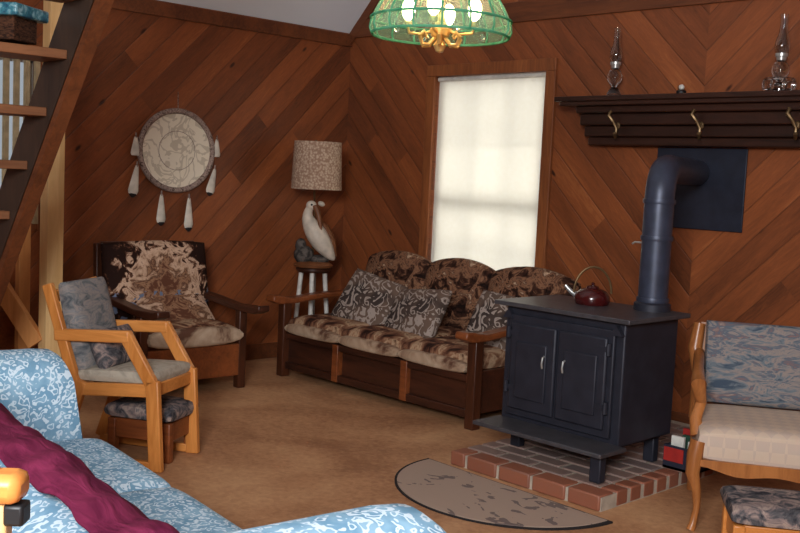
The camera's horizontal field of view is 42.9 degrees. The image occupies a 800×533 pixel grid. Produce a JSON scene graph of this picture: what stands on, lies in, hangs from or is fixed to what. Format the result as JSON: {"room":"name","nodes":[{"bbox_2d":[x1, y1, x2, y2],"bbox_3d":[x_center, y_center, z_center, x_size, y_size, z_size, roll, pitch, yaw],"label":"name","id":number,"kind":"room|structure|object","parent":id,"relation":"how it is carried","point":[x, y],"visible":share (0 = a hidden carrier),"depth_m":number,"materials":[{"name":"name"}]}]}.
{"room":"living room","nodes":[
{"label":"living room","id":0,"kind":"room"},
{"bbox_2d":[0,0,350,357],"bbox_3d":[-3.435,-0.502,5.786,8.100,2.650,0.150,-2,7,-44],"label":"wall","id":1,"kind":"structure","parent":0,"point":[260,93],"depth_m":7.66,"materials":[{"name":"brown wood"}]},
{"bbox_2d":[0,42,42,229],"bbox_3d":[-2.733,-0.838,6.370,1.060,1.220,0.126,-2,7,-44],"label":"window","id":2,"kind":"structure","parent":1,"relation":"in","point":[33,226],"depth_m":6.66,"materials":[{"name":"white paint"}]},
{"bbox_2d":[1,58,40,223],"bbox_3d":[-2.675,-0.820,6.311,0.980,1.110,0.050,-2,7,-44],"label":"vertical blind","id":3,"kind":"object","parent":2,"relation":"attached to","point":[6,61],"visible":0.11,"depth_m":6.48,"materials":[{"name":"white paint"}]},
{"bbox_2d":[128,92,219,231],"bbox_3d":[-1.623,-0.755,7.356,0.754,1.007,0.040,-2,7,-44],"label":"catcher","id":4,"kind":"object","parent":1,"relation":"hanging from","point":[175,149],"visible":1,"depth_m":7.34},
{"bbox_2d":[111,0,351,46],"bbox_3d":[-3.316,-1.752,5.612,8.100,0.100,0.024,-2,7,-44],"label":"trim","id":5,"kind":"structure","parent":1,"relation":"attached to","point":[149,7],"depth_m":7.57,"materials":[{"name":"brown wood"}]},
{"bbox_2d":[245,342,276,360],"bbox_3d":[-3.436,0.765,5.838,8.100,0.120,0.018,-2,7,-44],"label":"baseboard","id":6,"kind":"structure","parent":1,"relation":"attached to","point":[265,350],"depth_m":8.07,"materials":[{"name":"brown wood"}]},
{"bbox_2d":[159,0,370,32],"bbox_3d":[-0.535,-3.448,2.653,8.400,4.340,8.080,-2,7,-44],"label":"ceiling","id":7,"kind":"structure","parent":0,"point":[334,15],"depth_m":7.93,"materials":[{"name":"white paint"}]},
{"bbox_2d":[369,0,512,52],"bbox_3d":[0.230,-2.872,3.114,0.467,4.379,0.467,-2,7,-44],"label":"pendant lamp","id":8,"kind":"object","parent":7,"relation":"hanging from","point":[440,30],"visible":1,"depth_m":3.28,"materials":[{"name":"green glass"}]},
{"bbox_2d":[403,20,429,35],"bbox_3d":[0.063,-0.778,3.324,0.107,0.050,0.032,3,5,7],"label":"socket","id":9,"kind":"object","parent":8,"relation":"attached to","point":[424,33],"depth_m":3.31,"materials":[{"name":"gold metal"}]},
{"bbox_2d":[429,15,438,32],"bbox_3d":[0.109,-0.768,3.233,0.032,0.050,0.107,3,5,7],"label":"socket","id":10,"kind":"object","parent":8,"relation":"attached to","point":[434,19],"depth_m":3.20,"materials":[{"name":"gold metal"}]},
{"bbox_2d":[450,21,478,35],"bbox_3d":[0.201,-0.768,3.279,0.107,0.050,0.032,3,5,7],"label":"socket","id":11,"kind":"object","parent":8,"relation":"attached to","point":[474,23],"depth_m":3.27,"materials":[{"name":"gold metal"}]},
{"bbox_2d":[79,357,799,532],"bbox_3d":[-0.755,1.248,3.072,8.500,0.100,8.180,-2,7,-44],"label":"floor","id":12,"kind":"structure","parent":0,"point":[274,448],"depth_m":5.41,"materials":[{"name":"brown carpet"}]},
{"bbox_2d":[0,305,14,349],"bbox_3d":[-2.740,0.523,6.101,0.780,0.620,0.450,-2,7,-44],"label":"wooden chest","id":13,"kind":"object","parent":12,"relation":"on","point":[7,329],"visible":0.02,"depth_m":6.16,"materials":[{"name":"brown wood"}]},
{"bbox_2d":[0,467,30,532],"bbox_3d":[-0.705,0.774,1.063,0.478,1.204,0.440,3,5,0],"label":"wooden chair","id":14,"kind":"object","parent":12,"relation":"on","point":[14,482],"visible":1,"depth_m":1.20,"materials":[{"name":"brown wood"}]},
{"bbox_2d":[14,225,30,348],"bbox_3d":[-2.270,0.191,6.119,0.070,1.320,0.055,-2,7,-44],"label":"stud","id":15,"kind":"object","parent":12,"relation":"on","point":[22,271],"visible":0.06,"depth_m":6.09,"materials":[{"name":"orange wood"}]},
{"bbox_2d":[1,0,64,356],"bbox_3d":[-2.222,-0.458,5.934,0.553,2.650,0.137,3,5,9],"label":"timber post","id":16,"kind":"object","parent":12,"relation":"on","point":[52,197],"visible":0.48,"depth_m":5.90,"materials":[{"name":"brown wood"}]},
{"bbox_2d":[0,0,113,304],"bbox_3d":[-1.904,-0.692,4.274,0.900,3.440,2.884,-2,7,-44],"label":"staircase","id":17,"kind":"structure","parent":12,"relation":"on","point":[80,25],"depth_m":4.46,"materials":[{"name":"brown wood"}]},
{"bbox_2d":[0,1,48,44],"bbox_3d":[-1.633,-1.023,4.253,0.220,0.166,0.250,4,5,11],"label":"patterned box","id":18,"kind":"object","parent":17,"relation":"on","point":[18,21],"visible":0.95,"depth_m":4.19,"materials":[{"name":"wicker"}]},
{"bbox_2d":[42,276,199,472],"bbox_3d":[-1.418,0.528,5.211,0.689,0.895,0.420,4,5,16],"label":"armchair","id":19,"kind":"object","parent":12,"relation":"on","point":[94,345],"visible":0.94,"depth_m":5.07,"materials":[{"name":"orange wood"}]},
{"bbox_2d":[59,276,116,369],"bbox_3d":[-1.590,0.291,5.243,0.196,0.447,0.350,4,5,16],"label":"cushion","id":20,"kind":"object","parent":19,"relation":"on","point":[86,304],"depth_m":5.11,"materials":[{"name":"grey fabric"}]},
{"bbox_2d":[89,324,135,368],"bbox_3d":[-1.461,0.411,5.214,0.153,0.201,0.330,4,5,16],"label":"lumbar pillow","id":21,"kind":"object","parent":19,"relation":"on","point":[102,355],"depth_m":5.10,"materials":[{"name":"grey fabric"}]},
{"bbox_2d":[78,359,190,382],"bbox_3d":[-1.351,0.530,5.191,0.440,0.088,0.370,4,5,16],"label":"seat cushion","id":22,"kind":"object","parent":19,"relation":"on","point":[118,370],"depth_m":5.06,"materials":[{"name":"grey fabric"}]},
{"bbox_2d":[104,395,198,463],"bbox_3d":[-1.288,0.831,5.282,0.380,0.288,0.300,4,5,16],"label":"footstool","id":23,"kind":"object","parent":12,"relation":"on","point":[128,418],"visible":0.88,"depth_m":5.17,"materials":[{"name":"brown wood"}]},
{"bbox_2d":[104,395,198,422],"bbox_3d":[-1.283,0.730,5.273,0.380,0.085,0.300,4,5,16],"label":"cushion","id":24,"kind":"object","parent":23,"relation":"on","point":[125,409],"depth_m":5.17,"materials":[{"name":"grey fabric"}]},
{"bbox_2d":[93,240,268,387],"bbox_3d":[-1.496,0.336,6.861,0.830,0.975,0.951,-2,7,-42],"label":"wooden armchair","id":25,"kind":"object","parent":12,"relation":"on","point":[160,280],"visible":0.75,"depth_m":6.88,"materials":[{"name":"brown wood"}]},
{"bbox_2d":[100,240,208,319],"bbox_3d":[-1.693,0.098,7.072,0.780,0.558,0.254,-2,7,-42],"label":"cushion","id":26,"kind":"object","parent":25,"relation":"on","point":[138,273],"depth_m":6.95,"materials":[{"name":"brown fabric"}]},
{"bbox_2d":[136,294,214,320],"bbox_3d":[-1.544,0.309,6.988,0.520,0.337,0.412,-2,7,-42],"label":"throw","id":27,"kind":"object","parent":25,"relation":"on","point":[181,307],"depth_m":6.96,"materials":[{"name":"brown fabric"}]},
{"bbox_2d":[128,318,237,336],"bbox_3d":[-1.567,0.427,6.943,0.700,0.160,0.660,-2,7,-42],"label":"seat cushion","id":28,"kind":"object","parent":25,"relation":"on","point":[181,325],"depth_m":6.80,"materials":[{"name":"brown fabric"}]},
{"bbox_2d":[0,348,445,532],"bbox_3d":[-0.988,0.787,2.792,1.108,0.845,2.610,-1,6,-37],"label":"sofa","id":29,"kind":"object","parent":12,"relation":"on","point":[37,386],"visible":0.68,"depth_m":3.31,"materials":[{"name":"fabric"}]},
{"bbox_2d":[0,403,179,532],"bbox_3d":[-0.985,0.536,2.581,0.281,0.364,1.898,-1,6,-37],"label":"blanket","id":30,"kind":"object","parent":29,"relation":"on","point":[53,470],"visible":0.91,"depth_m":2.04,"materials":[{"name":"fabric"}]},
{"bbox_2d":[54,438,170,492],"bbox_3d":[-1.198,0.762,3.498,0.600,0.170,0.686,-1,6,-37],"label":"seat cushion","id":31,"kind":"object","parent":29,"relation":"on","point":[108,464],"depth_m":3.51,"materials":[{"name":"blue fabric"}]},
{"bbox_2d":[118,487,242,532],"bbox_3d":[-0.787,0.831,2.949,0.600,0.170,0.686,-1,6,-37],"label":"seat cushion","id":32,"kind":"object","parent":29,"relation":"on","point":[170,505],"depth_m":3.09,"materials":[{"name":"blue fabric"}]},
{"bbox_2d":[294,267,330,317],"bbox_3d":[-0.693,0.381,7.950,0.276,0.766,0.276,-2,7,-44],"label":"stool","id":33,"kind":"object","parent":12,"relation":"on","point":[312,281],"visible":0.36,"depth_m":7.91,"materials":[{"name":"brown wood"}]},
{"bbox_2d":[291,140,341,267],"bbox_3d":[-0.652,-0.487,7.872,0.392,0.980,0.392,3,5,0],"label":"lamp","id":34,"kind":"object","parent":33,"relation":"on","point":[317,165],"visible":1,"depth_m":7.76,"materials":[{"name":"white ceramic"}]},
{"bbox_2d":[266,250,580,430],"bbox_3d":[0.125,0.418,7.009,1.087,0.938,2.055,-2,7,-44],"label":"sofa","id":35,"kind":"object","parent":12,"relation":"on","point":[453,371],"visible":0.73,"depth_m":6.82,"materials":[{"name":"brown fabric"}]},
{"bbox_2d":[288,313,368,336],"bbox_3d":[-0.318,0.433,7.476,0.800,0.140,0.597,-2,7,-44],"label":"seat cushion","id":36,"kind":"object","parent":35,"relation":"on","point":[337,326],"depth_m":7.21,"materials":[{"name":"brown fabric"}]},
{"bbox_2d":[331,268,407,324],"bbox_3d":[-0.230,0.263,7.348,0.562,0.457,0.268,7,7,40],"label":"throw pillow","id":37,"kind":"object","parent":35,"relation":"on","point":[369,298],"visible":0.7,"depth_m":7.28,"materials":[{"name":"grey fabric"}]},
{"bbox_2d":[365,250,431,288],"bbox_3d":[-0.022,0.143,7.686,0.248,0.525,0.680,-2,7,-44],"label":"cushion","id":38,"kind":"object","parent":35,"relation":"on","point":[410,270],"depth_m":7.56,"materials":[{"name":"brown fabric"}]},
{"bbox_2d":[342,324,463,349],"bbox_3d":[0.095,0.491,7.049,0.800,0.140,0.597,-2,7,-44],"label":"seat cushion","id":39,"kind":"object","parent":35,"relation":"on","point":[380,334],"depth_m":6.84,"materials":[{"name":"brown fabric"}]},
{"bbox_2d":[384,289,451,338],"bbox_3d":[0.108,0.330,6.942,0.258,0.385,0.534,-2,7,-40],"label":"throw pillow","id":40,"kind":"object","parent":35,"relation":"on","point":[421,312],"visible":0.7,"depth_m":6.83,"materials":[{"name":"grey fabric"}]},
{"bbox_2d":[402,335,504,369],"bbox_3d":[0.507,0.548,6.622,0.800,0.140,0.597,-2,7,-44],"label":"seat cushion","id":41,"kind":"object","parent":35,"relation":"on","point":[444,346],"depth_m":6.36,"materials":[{"name":"brown fabric"}]},
{"bbox_2d":[423,258,494,330],"bbox_3d":[0.414,0.203,7.236,0.248,0.525,0.640,-2,7,-44],"label":"cushion","id":42,"kind":"object","parent":35,"relation":"on","point":[467,279],"depth_m":7.11,"materials":[{"name":"brown fabric"}]},
{"bbox_2d":[466,290,517,350],"bbox_3d":[0.630,0.371,6.531,0.453,0.398,0.244,7,7,41],"label":"throw pillow","id":43,"kind":"object","parent":35,"relation":"on","point":[487,315],"visible":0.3,"depth_m":6.52,"materials":[{"name":"grey fabric"}]},
{"bbox_2d":[488,266,580,297],"bbox_3d":[0.864,0.266,6.771,0.248,0.525,0.720,-2,7,-44],"label":"cushion","id":44,"kind":"object","parent":35,"relation":"on","point":[525,281],"depth_m":6.70,"materials":[{"name":"brown fabric"}]},
{"bbox_2d":[394,458,612,530],"bbox_3d":[0.342,1.090,4.797,0.560,0.011,1.200,-2,7,-42],"label":"rug","id":45,"kind":"object","parent":12,"relation":"on","point":[433,485],"visible":1,"depth_m":4.73,"materials":[{"name":"beige fabric"}]},
{"bbox_2d":[451,420,718,511],"bbox_3d":[1.204,1.026,5.607,1.701,0.075,0.952,-2,7,-44],"label":"brick hearth","id":46,"kind":"object","parent":12,"relation":"on","point":[549,470],"visible":0.46,"depth_m":5.13,"materials":[{"name":"red brick"}]},
{"bbox_2d":[473,295,690,483],"bbox_3d":[0.925,0.581,5.321,0.735,0.833,0.850,-2,7,-44],"label":"wood stove","id":47,"kind":"object","parent":46,"relation":"on","point":[595,382],"visible":0.98,"depth_m":5.13,"materials":[{"name":"black metal"}]},
{"bbox_2d":[473,415,625,458],"bbox_3d":[0.741,0.856,5.152,0.220,0.022,0.810,-2,7,-44],"label":"shelf","id":48,"kind":"object","parent":47,"relation":"attached to","point":[595,447],"depth_m":5.11,"materials":[{"name":"metal"}]},
{"bbox_2d":[564,266,611,305],"bbox_3d":[1.012,0.096,5.445,0.190,0.206,0.242,-2,7,-44],"label":"kettle","id":49,"kind":"object","parent":47,"relation":"on","point":[592,295],"visible":1,"depth_m":5.38,"materials":[{"name":"red metal"}]},
{"bbox_2d":[632,155,709,303],"bbox_3d":[1.514,-0.229,5.700,0.222,0.768,1.122,5,6,25],"label":"pipe","id":50,"kind":"object","parent":47,"relation":"attached to","point":[667,171],"visible":1,"depth_m":5.21,"materials":[{"name":"metal"}]},
{"bbox_2d":[662,442,710,472],"bbox_3d":[1.478,0.975,5.224,0.185,0.120,0.180,-2,7,-44],"label":"box","id":51,"kind":"object","parent":46,"relation":"on","point":[674,457],"visible":0.55,"depth_m":5.18,"materials":[{"name":"red cardboard"}]},
{"bbox_2d":[671,435,685,447],"bbox_3d":[1.421,0.944,5.206,0.020,0.155,0.070,-2,7,-44],"label":"packet","id":52,"kind":"object","parent":51,"relation":"in","point":[676,440],"visible":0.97,"depth_m":5.19,"materials":[{"name":"white paper"}]},
{"bbox_2d":[683,434,689,448],"bbox_3d":[1.488,0.946,5.244,0.020,0.150,0.070,-2,7,-44],"label":"packet","id":53,"kind":"object","parent":51,"relation":"in","point":[687,439],"visible":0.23,"depth_m":5.24,"materials":[{"name":"green paper"}]},
{"bbox_2d":[683,428,689,434],"bbox_3d":[1.500,0.931,5.281,0.020,0.175,0.070,-2,7,-44],"label":"packet","id":54,"kind":"object","parent":51,"relation":"in","point":[686,431],"visible":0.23,"depth_m":5.28,"materials":[{"name":"red paper"}]},
{"bbox_2d":[685,320,799,531],"bbox_3d":[1.709,0.737,4.709,0.756,0.873,0.730,4,5,13],"label":"carved chair","id":55,"kind":"object","parent":12,"relation":"on","point":[736,363],"visible":1,"depth_m":4.83,"materials":[{"name":"beige fabric"}]},
{"bbox_2d":[695,404,799,468],"bbox_3d":[1.697,0.783,4.669,0.670,0.180,0.590,4,5,13],"label":"seat cushion","id":56,"kind":"object","parent":55,"relation":"on","point":[734,436],"depth_m":4.44,"materials":[{"name":"beige fabric"}]},
{"bbox_2d":[704,320,799,410],"bbox_3d":[1.778,0.482,4.935,0.580,0.399,0.181,4,5,13],"label":"cushion","id":57,"kind":"object","parent":55,"relation":"on","point":[747,364],"depth_m":4.89,"materials":[{"name":"blue fabric"}]},
{"bbox_2d":[720,485,799,532],"bbox_3d":[1.470,1.058,3.941,0.420,0.332,0.320,4,5,10],"label":"footstool","id":58,"kind":"object","parent":12,"relation":"on","point":[746,509],"visible":1,"depth_m":3.83,"materials":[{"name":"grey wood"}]},
{"bbox_2d":[341,0,799,413],"bbox_3d":[2.374,-2.246,5.629,0.150,6.690,8.080,-2,7,-44],"label":"wall","id":59,"kind":"structure","parent":0,"point":[596,208],"depth_m":6.60,"materials":[{"name":"brown wood"}]},
{"bbox_2d":[350,0,379,43],"bbox_3d":[1.022,-3.617,6.855,0.021,3.995,3.890,-2,7,-44],"label":"trim","id":60,"kind":"structure","parent":59,"relation":"attached to","point":[370,8],"depth_m":8.28,"materials":[{"name":"brown wood"}]},
{"bbox_2d":[418,58,557,268],"bbox_3d":[0.636,-0.648,7.441,0.208,1.662,1.260,-2,7,-44],"label":"window","id":61,"kind":"structure","parent":59,"relation":"in","point":[550,65],"depth_m":7.14,"materials":[{"name":"brown wood"}]},
{"bbox_2d":[431,72,545,270],"bbox_3d":[0.627,-0.628,7.435,0.033,1.526,1.048,-2,7,-44],"label":"window shade","id":62,"kind":"object","parent":61,"relation":"attached to","point":[490,127],"visible":0.85,"depth_m":7.42,"materials":[{"name":"fabric"}]},
{"bbox_2d":[354,0,742,37],"bbox_3d":[2.282,-1.582,5.629,0.020,0.140,7.730,-2,7,-44],"label":"trim","id":63,"kind":"structure","parent":59,"relation":"attached to","point":[531,10],"depth_m":6.94,"materials":[{"name":"brown wood"}]},
{"bbox_2d":[554,90,799,148],"bbox_3d":[2.070,-0.823,5.715,0.250,0.303,2.840,-2,7,-44],"label":"mantel shelf","id":64,"kind":"object","parent":59,"relation":"attached to","point":[740,119],"visible":1,"depth_m":6.01,"materials":[{"name":"brown wood"}]},
{"bbox_2d":[606,27,622,94],"bbox_3d":[1.360,-1.287,6.412,0.097,0.429,0.097,-2,7,-44],"label":"oil lamp","id":65,"kind":"object","parent":64,"relation":"on","point":[614,77],"visible":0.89,"depth_m":6.38,"materials":[{"name":"clear glass"}]},
{"bbox_2d":[676,84,685,92],"bbox_3d":[1.684,-1.058,6.085,0.060,0.062,0.060,-2,7,-44],"label":"glass ornament","id":66,"kind":"object","parent":64,"relation":"on","point":[681,87],"visible":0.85,"depth_m":6.07,"materials":[{"name":"clear glass"}]},
{"bbox_2d":[762,14,795,90],"bbox_3d":[2.122,-1.184,5.654,0.176,0.429,0.176,1,5,-22],"label":"oil lamp","id":67,"kind":"object","parent":64,"relation":"on","point":[780,69],"visible":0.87,"depth_m":5.62,"materials":[{"name":"clear glass"}]},
{"bbox_2d":[671,411,689,423],"bbox_3d":[2.161,1.025,5.863,0.018,0.120,7.740,-2,7,-44],"label":"baseboard","id":68,"kind":"structure","parent":59,"relation":"attached to","point":[675,416],"depth_m":6.29,"materials":[{"name":"brown wood"}]},
{"bbox_2d":[657,148,747,232],"bbox_3d":[1.809,-0.470,6.160,0.012,0.490,0.600,-2,7,-44],"label":"wall plate","id":69,"kind":"object","parent":59,"relation":"attached to","point":[717,204],"visible":0.76,"depth_m":6.08,"materials":[{"name":"metal"}]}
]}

